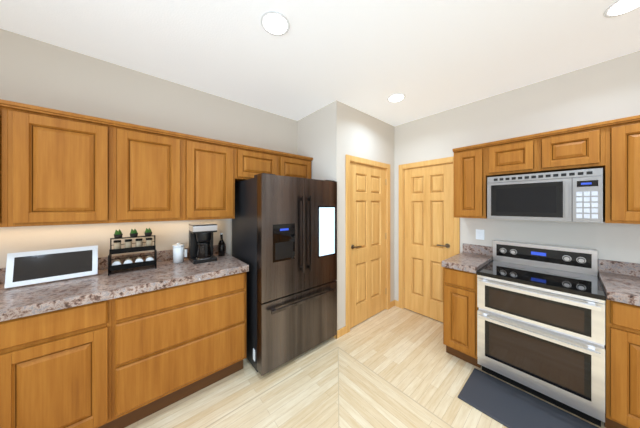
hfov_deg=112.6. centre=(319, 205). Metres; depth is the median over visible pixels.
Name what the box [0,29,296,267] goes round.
wall
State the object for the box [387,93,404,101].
recessed light
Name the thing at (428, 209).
back door
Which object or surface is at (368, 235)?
pantry door
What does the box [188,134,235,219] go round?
upper cabinet
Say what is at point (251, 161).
upper cabinet
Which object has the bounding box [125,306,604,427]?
floor
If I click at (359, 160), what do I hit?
door frame
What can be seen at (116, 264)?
spice rack
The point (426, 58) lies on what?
ceiling
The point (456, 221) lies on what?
door frame
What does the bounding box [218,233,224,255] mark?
bottle
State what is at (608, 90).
wall
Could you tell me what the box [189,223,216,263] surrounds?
coffee maker
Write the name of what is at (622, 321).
base cabinet
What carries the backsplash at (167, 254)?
attached to the wall at (34, 72)
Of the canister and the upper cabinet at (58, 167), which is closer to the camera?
the upper cabinet at (58, 167)
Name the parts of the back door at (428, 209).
door handle back mount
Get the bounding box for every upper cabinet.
[0,99,15,226]
[16,102,119,226]
[120,122,187,222]
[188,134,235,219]
[236,143,311,181]
[453,143,488,218]
[485,132,544,176]
[545,121,608,172]
[601,115,639,223]
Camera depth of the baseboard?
2.49 m
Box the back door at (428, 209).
[404,163,452,321]
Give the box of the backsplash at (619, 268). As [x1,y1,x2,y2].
[598,259,639,274]
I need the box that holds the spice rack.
[108,228,156,275]
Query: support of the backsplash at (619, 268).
attached to the wall at (608, 90)
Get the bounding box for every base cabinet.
[0,300,119,427]
[120,272,245,427]
[443,263,486,367]
[601,283,639,427]
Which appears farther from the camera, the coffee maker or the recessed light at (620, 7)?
the coffee maker
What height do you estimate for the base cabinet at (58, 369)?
0.925 m
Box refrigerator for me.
[232,173,336,375]
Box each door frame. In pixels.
[346,154,389,333]
[399,156,459,308]
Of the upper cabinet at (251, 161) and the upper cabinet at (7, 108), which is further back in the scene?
the upper cabinet at (251, 161)
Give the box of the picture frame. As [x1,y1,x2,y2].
[4,245,97,287]
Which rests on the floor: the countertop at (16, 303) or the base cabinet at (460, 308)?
the base cabinet at (460, 308)
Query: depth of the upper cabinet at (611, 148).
1.50 m
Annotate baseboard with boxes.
[333,300,398,338]
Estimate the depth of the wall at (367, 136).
2.82 m
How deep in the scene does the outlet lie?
2.41 m
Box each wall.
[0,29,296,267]
[297,100,342,329]
[343,103,394,326]
[395,51,639,300]
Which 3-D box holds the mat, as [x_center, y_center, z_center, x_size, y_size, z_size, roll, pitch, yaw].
[1.498,1.493,1.522,0.455,0.014,0.770,0,0,-41]
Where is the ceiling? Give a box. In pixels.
[0,0,639,126]
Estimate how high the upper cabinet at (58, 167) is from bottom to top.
0.744 m
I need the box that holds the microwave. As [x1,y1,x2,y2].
[487,168,602,222]
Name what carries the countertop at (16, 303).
on the base cabinet at (122, 348)
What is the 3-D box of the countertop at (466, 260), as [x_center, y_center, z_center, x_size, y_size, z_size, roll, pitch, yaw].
[1.546,0.572,2.218,0.663,0.055,0.287,0,0,-41]
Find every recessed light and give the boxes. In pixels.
[261,11,289,35]
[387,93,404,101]
[603,0,639,17]
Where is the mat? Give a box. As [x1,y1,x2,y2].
[458,368,598,427]
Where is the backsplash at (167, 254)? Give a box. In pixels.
[0,244,225,283]
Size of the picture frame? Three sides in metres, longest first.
0.400 x 0.215 x 0.031 m
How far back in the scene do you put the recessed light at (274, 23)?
1.39 m
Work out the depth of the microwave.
1.74 m
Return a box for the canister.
[172,243,186,262]
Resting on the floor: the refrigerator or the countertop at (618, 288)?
the refrigerator
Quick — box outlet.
[476,229,483,239]
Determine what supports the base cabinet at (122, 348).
on the floor
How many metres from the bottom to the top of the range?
1.130 m
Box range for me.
[476,240,606,426]
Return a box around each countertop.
[0,252,247,323]
[442,251,492,274]
[598,271,639,306]
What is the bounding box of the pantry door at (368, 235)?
[350,162,385,327]
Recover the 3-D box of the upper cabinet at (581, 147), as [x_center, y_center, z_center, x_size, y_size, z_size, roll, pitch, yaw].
[2.101,-0.460,1.816,0.344,0.319,0.372,0,0,-41]
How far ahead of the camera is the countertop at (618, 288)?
1.43 m
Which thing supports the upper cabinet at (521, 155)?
attached to the wall at (608, 90)
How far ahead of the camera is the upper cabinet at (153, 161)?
1.70 m
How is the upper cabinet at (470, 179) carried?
attached to the wall at (608, 90)
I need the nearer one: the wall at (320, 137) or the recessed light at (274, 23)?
the recessed light at (274, 23)

